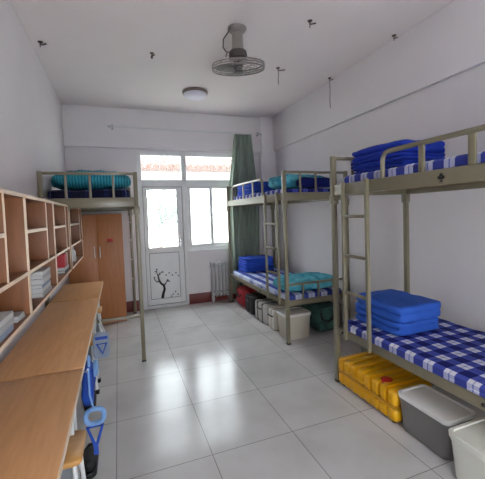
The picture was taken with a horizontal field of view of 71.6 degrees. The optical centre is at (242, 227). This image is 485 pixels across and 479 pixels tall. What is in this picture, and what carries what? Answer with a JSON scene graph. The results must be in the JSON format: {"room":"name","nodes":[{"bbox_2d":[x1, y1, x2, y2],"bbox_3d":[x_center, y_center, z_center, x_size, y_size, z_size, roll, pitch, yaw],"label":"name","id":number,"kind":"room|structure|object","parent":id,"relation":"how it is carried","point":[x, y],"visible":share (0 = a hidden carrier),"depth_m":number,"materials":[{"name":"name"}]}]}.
{"room":"dormitory room","nodes":[
{"label":"dormitory room","id":0,"kind":"room"},
{"bbox_2d":[0,0,68,363],"bbox_3d":[-1.470,-0.113,1.809,0.120,3.170,7.020,-3,3,-20],"label":"wall","id":1,"kind":"structure","parent":0,"point":[31,128],"depth_m":2.79,"materials":[{"name":"paint"}]},
{"bbox_2d":[0,188,31,352],"bbox_3d":[-1.047,0.160,1.245,0.245,0.625,0.892,-3,3,-20],"label":"cubby shelf","id":2,"kind":"object","parent":1,"relation":"attached to","point":[15,294],"visible":0.99,"depth_m":1.66,"materials":[{"name":"brown wood"}]},
{"bbox_2d":[0,324,13,342],"bbox_3d":[-1.052,0.436,1.321,0.200,0.029,0.240,-3,3,-20],"label":"book","id":3,"kind":"object","parent":2,"relation":"on","point":[8,331],"visible":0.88,"depth_m":1.38,"materials":[{"name":"grey paper"}]},
{"bbox_2d":[0,316,13,335],"bbox_3d":[-1.050,0.407,1.322,0.200,0.027,0.240,-3,3,-20],"label":"book","id":4,"kind":"object","parent":3,"relation":"on","point":[10,322],"visible":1,"depth_m":1.37,"materials":[{"name":"grey paper"}]},
{"bbox_2d":[0,310,12,327],"bbox_3d":[-1.051,0.380,1.318,0.200,0.025,0.240,-3,3,-20],"label":"book","id":5,"kind":"object","parent":4,"relation":"on","point":[5,316],"visible":1,"depth_m":1.39,"materials":[{"name":"white paper"}]},
{"bbox_2d":[13,311,25,322],"bbox_3d":[-1.137,0.429,1.587,0.172,0.024,0.120,-3,3,-20],"label":"paper stack","id":6,"kind":"object","parent":2,"relation":"on","point":[18,316],"visible":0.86,"depth_m":1.61,"materials":[{"name":"white paper"}]},
{"bbox_2d":[24,194,57,315],"bbox_3d":[-1.341,0.136,2.037,0.245,0.625,0.793,-3,3,-20],"label":"cubby shelf","id":7,"kind":"object","parent":1,"relation":"attached to","point":[39,213],"visible":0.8,"depth_m":2.17,"materials":[{"name":"brown wood"}]},
{"bbox_2d":[32,285,51,298],"bbox_3d":[-1.356,0.412,2.145,0.200,0.025,0.270,-3,3,-20],"label":"book","id":8,"kind":"object","parent":7,"relation":"on","point":[39,295],"visible":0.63,"depth_m":2.05,"materials":[{"name":"grey paper"}]},
{"bbox_2d":[31,281,50,293],"bbox_3d":[-1.362,0.384,2.146,0.200,0.029,0.264,-3,3,-20],"label":"book","id":9,"kind":"object","parent":8,"relation":"on","point":[34,291],"visible":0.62,"depth_m":2.06,"materials":[{"name":"white paper"}]},
{"bbox_2d":[31,279,49,289],"bbox_3d":[-1.356,0.358,2.131,0.200,0.023,0.258,-3,3,-20],"label":"book","id":10,"kind":"object","parent":9,"relation":"on","point":[41,286],"visible":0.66,"depth_m":2.04,"materials":[{"name":"grey paper"}]},
{"bbox_2d":[31,273,50,284],"bbox_3d":[-1.356,0.331,2.137,0.200,0.029,0.252,-3,3,-20],"label":"book","id":11,"kind":"object","parent":10,"relation":"on","point":[39,281],"visible":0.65,"depth_m":2.05,"materials":[{"name":"white paper"}]},
{"bbox_2d":[31,270,50,279],"bbox_3d":[-1.362,0.303,2.144,0.200,0.023,0.246,-3,3,-20],"label":"book","id":12,"kind":"object","parent":11,"relation":"on","point":[48,272],"visible":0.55,"depth_m":2.06,"materials":[{"name":"grey paper"}]},
{"bbox_2d":[30,266,49,275],"bbox_3d":[-1.361,0.281,2.141,0.200,0.021,0.240,-3,3,-20],"label":"book","id":13,"kind":"object","parent":12,"relation":"on","point":[42,270],"visible":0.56,"depth_m":2.08,"materials":[{"name":"white paper"}]},
{"bbox_2d":[53,201,71,285],"bbox_3d":[-1.616,0.113,2.779,0.245,0.625,0.784,-3,3,-20],"label":"cubby shelf","id":14,"kind":"object","parent":1,"relation":"attached to","point":[61,218],"visible":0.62,"depth_m":2.98,"materials":[{"name":"brown wood"}]},
{"bbox_2d":[58,267,68,273],"bbox_3d":[-1.669,0.386,3.010,0.180,0.024,0.240,-3,3,-20],"label":"book","id":15,"kind":"object","parent":14,"relation":"on","point":[59,272],"visible":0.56,"depth_m":2.93,"materials":[{"name":"white paper"}]},
{"bbox_2d":[57,264,68,270],"bbox_3d":[-1.670,0.361,3.009,0.180,0.024,0.240,-3,3,-20],"label":"book","id":16,"kind":"object","parent":15,"relation":"on","point":[67,266],"visible":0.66,"depth_m":2.93,"materials":[{"name":"grey paper"}]},
{"bbox_2d":[57,252,67,267],"bbox_3d":[-1.658,0.289,3.003,0.149,0.117,0.185,-3,3,-20],"label":"storage box","id":17,"kind":"object","parent":16,"relation":"on","point":[62,260],"visible":0.47,"depth_m":2.94,"materials":[{"name":"red paper"}]},
{"bbox_2d":[68,209,83,269],"bbox_3d":[-1.973,0.083,3.739,0.245,0.625,1.115,-3,3,-20],"label":"cubby shelf","id":18,"kind":"object","parent":1,"relation":"attached to","point":[75,222],"visible":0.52,"depth_m":4.04,"materials":[{"name":"brown wood"}]},
{"bbox_2d":[72,247,75,260],"bbox_3d":[-1.916,0.294,3.780,0.076,0.156,0.076,-3,3,-20],"label":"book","id":19,"kind":"object","parent":18,"relation":"on","point":[73,251],"visible":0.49,"depth_m":3.76,"materials":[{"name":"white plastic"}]},
{"bbox_2d":[64,146,262,301],"bbox_3d":[-1.025,-0.298,5.640,3.385,3.170,0.140,-3,3,-20],"label":"wall","id":20,"kind":"structure","parent":0,"point":[76,158],"depth_m":5.30,"materials":[{"name":"paint"}]},
{"bbox_2d":[126,300,139,311],"bbox_3d":[-2.059,1.260,5.223,1.005,0.170,0.012,-3,3,-20],"label":"baseboard","id":21,"kind":"structure","parent":20,"relation":"attached to","point":[129,305],"depth_m":5.33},
{"bbox_2d":[61,104,260,152],"bbox_3d":[-1.034,-1.578,5.484,3.385,0.600,0.070,-3,3,-20],"label":"beam","id":22,"kind":"structure","parent":20,"relation":"attached to","point":[83,126],"depth_m":5.30,"materials":[{"name":"paint"}]},
{"bbox_2d":[136,151,188,309],"bbox_3d":[-1.287,0.034,5.479,0.740,2.540,0.108,-3,3,-20],"label":"door","id":23,"kind":"structure","parent":20,"relation":"in","point":[165,282],"depth_m":5.50,"materials":[{"name":"white metal"}]},
{"bbox_2d":[107,124,261,136],"bbox_3d":[-0.848,-1.579,5.464,2.510,0.060,0.098,-3,3,-20],"label":"curtain rod","id":24,"kind":"object","parent":20,"relation":"attached to","point":[108,126],"visible":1,"depth_m":5.36,"materials":[{"name":"paint"}]},
{"bbox_2d":[229,132,259,293],"bbox_3d":[0.036,-0.256,5.798,0.526,2.754,0.106,-3,3,-20],"label":"curtain","id":25,"kind":"object","parent":24,"relation":"hanging from","point":[244,220],"visible":0.69,"depth_m":5.77,"materials":[{"name":"fabric"}]},
{"bbox_2d":[183,152,231,251],"bbox_3d":[-0.507,-0.450,5.755,0.960,1.655,0.105,-3,3,-20],"label":"window","id":26,"kind":"structure","parent":20,"relation":"in","point":[188,184],"depth_m":5.68,"materials":[{"name":"white plastic"}]},
{"bbox_2d":[189,290,236,303],"bbox_3d":[-0.254,1.165,5.890,1.370,0.170,0.012,-3,3,-20],"label":"baseboard","id":27,"kind":"structure","parent":20,"relation":"attached to","point":[195,298],"depth_m":5.74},
{"bbox_2d":[259,117,276,266],"bbox_3d":[0.483,-0.371,6.048,0.270,3.170,0.140,-3,3,-20],"label":"column","id":28,"kind":"structure","parent":20,"relation":"attached to","point":[267,156],"depth_m":5.95,"materials":[{"name":"paint"}]},
{"bbox_2d":[10,0,453,117],"bbox_3d":[0.112,-1.856,2.343,3.625,0.150,7.020,-3,3,-20],"label":"ceiling","id":29,"kind":"structure","parent":0,"point":[96,52],"depth_m":3.31,"materials":[{"name":"paint"}]},
{"bbox_2d":[182,87,207,100],"bbox_3d":[-0.643,-1.801,4.561,0.344,0.101,0.344,-3,3,-20],"label":"ceiling lamp","id":30,"kind":"object","parent":29,"relation":"attached to","point":[190,93],"visible":1,"depth_m":4.46,"materials":[{"name":"white plastic"}]},
{"bbox_2d":[212,23,264,75],"bbox_3d":[-0.043,-1.599,3.051,0.485,0.414,0.482,-3,3,-20],"label":"ceiling fan","id":31,"kind":"object","parent":29,"relation":"hanging from","point":[238,57],"visible":1,"depth_m":3.00,"materials":[{"name":"metal"}]},
{"bbox_2d":[76,298,484,478],"bbox_3d":[0.231,1.444,2.489,3.625,0.120,7.020,-3,3,-20],"label":"floor","id":32,"kind":"structure","parent":0,"point":[218,392],"depth_m":2.56,"materials":[{"name":"tile"}]},
{"bbox_2d":[0,368,83,478],"bbox_3d":[-0.730,1.111,0.951,0.421,0.750,1.465,-3,3,-20],"label":"desk","id":33,"kind":"object","parent":32,"relation":"on","point":[37,413],"visible":0.92,"depth_m":1.25,"materials":[{"name":"brown wood"}]},
{"bbox_2d":[0,298,99,478],"bbox_3d":[-1.266,1.066,2.394,0.421,0.750,1.575,-3,3,-20],"label":"desk","id":34,"kind":"object","parent":32,"relation":"on","point":[59,339],"visible":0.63,"depth_m":2.04,"materials":[{"name":"brown wood"}]},
{"bbox_2d":[81,355,98,406],"bbox_3d":[-0.861,0.848,1.890,0.084,0.269,0.183,-3,3,-13],"label":"drawstring bag","id":35,"kind":"object","parent":34,"relation":"hanging from","point":[93,367],"visible":0.88,"depth_m":1.83,"materials":[{"name":"blue fabric"}]},
{"bbox_2d":[93,359,98,376],"bbox_3d":[-0.843,0.803,1.925,0.033,0.090,0.085,-3,3,-20],"label":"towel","id":36,"kind":"object","parent":35,"relation":"hanging from","point":[95,362],"depth_m":1.90,"materials":[{"name":"blue fabric"}]},
{"bbox_2d":[83,369,106,454],"bbox_3d":[-0.788,0.969,1.786,0.121,0.484,0.037,-3,3,-20],"label":"strap","id":37,"kind":"object","parent":34,"relation":"hanging from","point":[96,423],"visible":0.94,"depth_m":1.78,"materials":[{"name":"blue plastic"}]},
{"bbox_2d":[93,312,109,358],"bbox_3d":[-1.186,0.889,2.812,0.132,0.408,0.047,-3,3,-20],"label":"shopping bag","id":38,"kind":"object","parent":34,"relation":"hanging from","point":[101,343],"visible":1,"depth_m":2.81,"materials":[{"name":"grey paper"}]},
{"bbox_2d":[62,430,85,478],"bbox_3d":[-0.863,1.240,1.543,0.287,0.450,0.246,-3,3,-20],"label":"stool","id":39,"kind":"object","parent":32,"relation":"on","point":[75,448],"visible":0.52,"depth_m":1.53,"materials":[{"name":"brown wood"}]},
{"bbox_2d":[50,281,102,359],"bbox_3d":[-1.698,1.030,3.558,0.421,0.750,0.870,-3,3,-20],"label":"desk","id":40,"kind":"object","parent":32,"relation":"on","point":[78,291],"visible":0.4,"depth_m":3.48,"materials":[{"name":"brown wood"}]},
{"bbox_2d":[84,390,96,410],"bbox_3d":[-1.237,1.377,2.732,0.095,0.097,0.250,-3,3,-20],"label":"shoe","id":41,"kind":"object","parent":32,"relation":"on","point":[95,394],"visible":0.27,"depth_m":2.67,"materials":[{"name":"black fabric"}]},
{"bbox_2d":[83,443,98,478],"bbox_3d":[-0.929,1.397,2.046,0.090,0.097,0.250,-3,3,-20],"label":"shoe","id":42,"kind":"object","parent":32,"relation":"on","point":[90,460],"visible":0.7,"depth_m":1.97,"materials":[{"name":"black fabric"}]},
{"bbox_2d":[37,171,145,361],"bbox_3d":[-1.776,0.402,4.176,0.905,1.955,1.932,-3,3,-20],"label":"bed","id":43,"kind":"object","parent":32,"relation":"on","point":[90,204],"visible":0.67,"depth_m":3.39,"materials":[{"name":"paint"}]},
{"bbox_2d":[48,189,129,198],"bbox_3d":[-1.811,-0.354,4.140,0.781,0.119,1.810,-3,3,-20],"label":"mattress","id":44,"kind":"object","parent":43,"relation":"on","point":[98,193],"visible":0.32,"depth_m":3.29,"materials":[{"name":"blue fabric"}]},
{"bbox_2d":[51,170,130,189],"bbox_3d":[-1.702,-0.531,3.837,0.825,0.252,0.719,-3,3,-20],"label":"quilt","id":45,"kind":"object","parent":44,"relation":"on","point":[74,182],"visible":0.56,"depth_m":3.55,"materials":[{"name":"teal fabric"}]},
{"bbox_2d":[90,334,100,393],"bbox_3d":[-1.405,1.198,2.930,0.287,0.450,0.246,-3,3,-20],"label":"stool","id":46,"kind":"object","parent":32,"relation":"on","point":[98,379],"visible":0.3,"depth_m":2.87,"materials":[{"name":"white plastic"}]},
{"bbox_2d":[69,214,126,323],"bbox_3d":[-2.107,0.582,4.903,0.720,1.555,0.479,-3,3,-20],"label":"wardrobe","id":47,"kind":"object","parent":32,"relation":"on","point":[102,234],"visible":0.61,"depth_m":4.74,"materials":[{"name":"brown wood"}]},
{"bbox_2d":[96,306,102,332],"bbox_3d":[-1.760,1.168,3.886,0.287,0.450,0.246,-3,3,-20],"label":"stool","id":48,"kind":"object","parent":32,"relation":"on","point":[99,310],"visible":0.16,"depth_m":3.83,"materials":[{"name":"brown wood"}]},
{"bbox_2d":[210,260,229,302],"bbox_3d":[-0.360,0.914,5.759,0.356,0.690,0.110,-3,3,-20],"label":"radiator","id":49,"kind":"object","parent":32,"relation":"on","point":[221,264],"visible":0.86,"depth_m":5.72,"materials":[{"name":"metal"}]},
{"bbox_2d":[236,285,257,306],"bbox_3d":[0.116,1.103,5.465,0.414,0.304,0.450,-3,3,-20],"label":"duffel bag","id":50,"kind":"object","parent":32,"relation":"on","point":[241,291],"visible":0.41,"depth_m":5.31,"materials":[{"name":"red fabric"}]},
{"bbox_2d":[245,292,266,314],"bbox_3d":[0.286,1.133,5.072,0.463,0.269,0.360,-3,3,-20],"label":"suitcase","id":51,"kind":"object","parent":32,"relation":"on","point":[250,298],"visible":0.45,"depth_m":4.96,"materials":[{"name":"black plastic"}]},
{"bbox_2d":[255,298,283,324],"bbox_3d":[0.428,1.145,4.682,0.468,0.269,0.390,-3,3,-20],"label":"suitcase","id":52,"kind":"object","parent":32,"relation":"on","point":[262,306],"visible":0.53,"depth_m":4.56,"materials":[{"name":"grey plastic"}]},
{"bbox_2d":[267,306,295,330],"bbox_3d":[0.529,1.161,4.352,0.408,0.259,0.240,-3,3,-20],"label":"suitcase","id":53,"kind":"object","parent":32,"relation":"on","point":[272,315],"visible":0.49,"depth_m":4.27,"materials":[{"name":"beige plastic"}]},
{"bbox_2d":[226,170,350,344],"bbox_3d":[0.512,0.290,4.841,0.896,1.955,2.092,-3,3,-20],"label":"bunk bed","id":54,"kind":"object","parent":32,"relation":"on","point":[283,199],"visible":0.79,"depth_m":3.96,"materials":[{"name":"paint"}]},
{"bbox_2d":[234,188,329,199],"bbox_3d":[0.489,-0.460,4.810,0.779,0.085,1.964,-3,3,-20],"label":"mattress","id":55,"kind":"object","parent":54,"relation":"on","point":[291,189],"visible":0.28,"depth_m":3.94,"materials":[{"name":"blue fabric"}]},
{"bbox_2d":[237,181,274,195],"bbox_3d":[0.254,-0.607,5.255,0.558,0.192,0.617,-3,3,-20],"label":"quilt","id":56,"kind":"object","parent":55,"relation":"on","point":[257,185],"visible":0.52,"depth_m":4.96,"materials":[{"name":"blue fabric"}]},
{"bbox_2d":[268,174,323,189],"bbox_3d":[0.691,-0.579,4.253,0.718,0.194,0.448,-3,3,-20],"label":"quilt","id":57,"kind":"object","parent":55,"relation":"on","point":[275,183],"visible":0.48,"depth_m":4.04,"materials":[{"name":"teal fabric"}]},
{"bbox_2d":[296,177,336,187],"bbox_3d":[0.882,-0.541,3.996,0.526,0.127,0.151,-3,3,-20],"label":"quilt","id":58,"kind":"object","parent":55,"relation":"on","point":[306,182],"visible":0.78,"depth_m":3.92,"materials":[{"name":"blue fabric"}]},
{"bbox_2d":[233,267,340,299],"bbox_3d":[0.523,0.757,4.859,0.794,0.089,1.963,-3,3,-20],"label":"mattress","id":59,"kind":"object","parent":54,"relation":"on","point":[258,279],"visible":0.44,"depth_m":4.46,"materials":[{"name":"blue fabric"}]},
{"bbox_2d":[238,255,273,272],"bbox_3d":[0.219,0.577,5.563,0.524,0.233,0.420,-3,3,-20],"label":"quilt","id":60,"kind":"object","parent":59,"relation":"on","point":[255,263],"visible":0.92,"depth_m":5.38,"materials":[{"name":"blue fabric"}]},
{"bbox_2d":[273,272,332,290],"bbox_3d":[0.766,0.653,4.175,0.748,0.166,0.484,-3,3,-20],"label":"quilt","id":61,"kind":"object","parent":59,"relation":"on","point":[306,276],"visible":0.8,"depth_m":4.02,"materials":[{"name":"teal fabric"}]},
{"bbox_2d":[276,307,310,339],"bbox_3d":[0.620,1.150,4.059,0.354,0.300,0.278,-3,3,-20],"label":"storage box","id":62,"kind":"object","parent":32,"relation":"on","point":[299,316],"visible":0.8,"depth_m":3.96,"materials":[{"name":"beige plastic"}]},
{"bbox_2d":[297,301,340,330],"bbox_3d":[0.984,1.102,4.393,0.360,0.339,0.626,-3,3,-20],"label":"bag","id":63,"kind":"object","parent":32,"relation":"on","point":[322,315],"visible":0.47,"depth_m":4.13,"materials":[{"name":"green fabric"}]},
{"bbox_2d":[338,351,431,422],"bbox_3d":[1.085,1.224,2.655,0.387,0.243,0.650,-3,3,-20],"label":"suitcase","id":64,"kind":"object","parent":32,"relation":"on","point":[377,380],"visible":0.84,"depth_m":2.56,"materials":[{"name":"yellow plastic"}]},
{"bbox_2d":[329,124,484,410],"bbox_3d":[1.517,0.375,2.106,0.876,1.955,2.062,-3,3,-20],"label":"bunk bed","id":65,"kind":"object","parent":32,"relation":"on","point":[472,175],"visible":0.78,"depth_m":2.47,"materials":[{"name":"paint"}]},
{"bbox_2d":[342,151,484,182],"bbox_3d":[1.496,-0.379,2.075,0.768,0.093,1.932,-3,3,-20],"label":"mattress","id":66,"kind":"object","parent":65,"relation":"on","point":[460,160],"visible":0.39,"depth_m":2.09,"materials":[{"name":"blue fabric"}]},
{"bbox_2d":[350,139,444,173],"bbox_3d":[1.176,-0.535,2.593,0.460,0.198,0.565,-3,3,-20],"label":"quilt","id":67,"kind":"object","parent":66,"relation":"on","point":[367,159],"visible":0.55,"depth_m":2.38,"materials":[{"name":"blue fabric"}]},
{"bbox_2d":[348,318,484,397],"bbox_3d":[1.542,0.840,2.129,0.809,0.085,1.934,-3,3,-20],"label":"mattress","id":68,"kind":"object","parent":65,"relation":"on","point":[453,352],"visible":0.64,"depth_m":2.25,"materials":[{"name":"blue fabric"}]},
{"bbox_2d":[355,289,440,335],"bbox_3d":[1.242,0.668,2.729,0.437,0.229,0.532,-3,3,-20],"label":"quilt","id":69,"kind":"object","parent":68,"relation":"on","point":[395,312],"visible":0.95,"depth_m":2.54,"materials":[{"name":"blue fabric"}]},
{"bbox_2d":[398,384,474,459],"bbox_3d":[1.234,1.235,2.158,0.255,0.255,0.386,-3,3,-20],"label":"storage bin","id":70,"kind":"object","parent":32,"relation":"on","point":[428,414],"visible":0.92,"depth_m":2.10,"materials":[{"name":"grey plastic"}]},
{"bbox_2d":[448,417,484,478],"bbox_3d":[1.344,1.242,1.730,0.317,0.271,0.407,-3,3,-20],"label":"storage bin","id":71,"kind":"object","parent":32,"relation":"on","point":[468,438],"visible":1,"depth_m":1.79,"materials":[{"name":"white plastic"}]},
{"bbox_2d":[276,63,484,331],"bbox_3d":[1.814,-0.284,3.023,0.120,3.170,7.020,-3,3,-20],"label":"wall","id":72,"kind":"structure","parent":0,"point":[447,228],"depth_m":3.29,"materials":[{"name":"paint"}]},
{"bbox_2d":[273,0,484,150],"bbox_3d":[1.727,-1.565,2.839,0.045,0.590,6.810,-3,3,-20],"label":"beam","id":73,"kind":"structure","parent":72,"relation":"attached to","point":[450,42],"depth_m":3.32,"materials":[{"name":"paint"}]},
{"label":"outside","id":74,"kind":"structure","parent":0,"visible":0},
{"bbox_3d":[-4.628,1.126,18.454,36.000,0.250,26.260,-3,3,-20],"label":"ground","id":75,"kind":"structure","parent":74,"visible":0},
{"bbox_2d":[147,190,177,246],"bbox_3d":[-2.285,0.064,9.389,1.656,2.512,1.661,-3,3,-20],"label":"tree","id":76,"kind":"object","parent":75,"relation":"on","point":[158,218],"visible":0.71,"depth_m":9.23,"materials":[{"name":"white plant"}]},
{"bbox_2d":[141,156,231,247],"bbox_3d":[-2.830,-0.998,14.723,24.007,4.192,5.379,-3,3,-20],"label":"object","id":77,"kind":"structure","parent":75,"relation":"on","point":[167,168],"depth_m":13.16,"materials":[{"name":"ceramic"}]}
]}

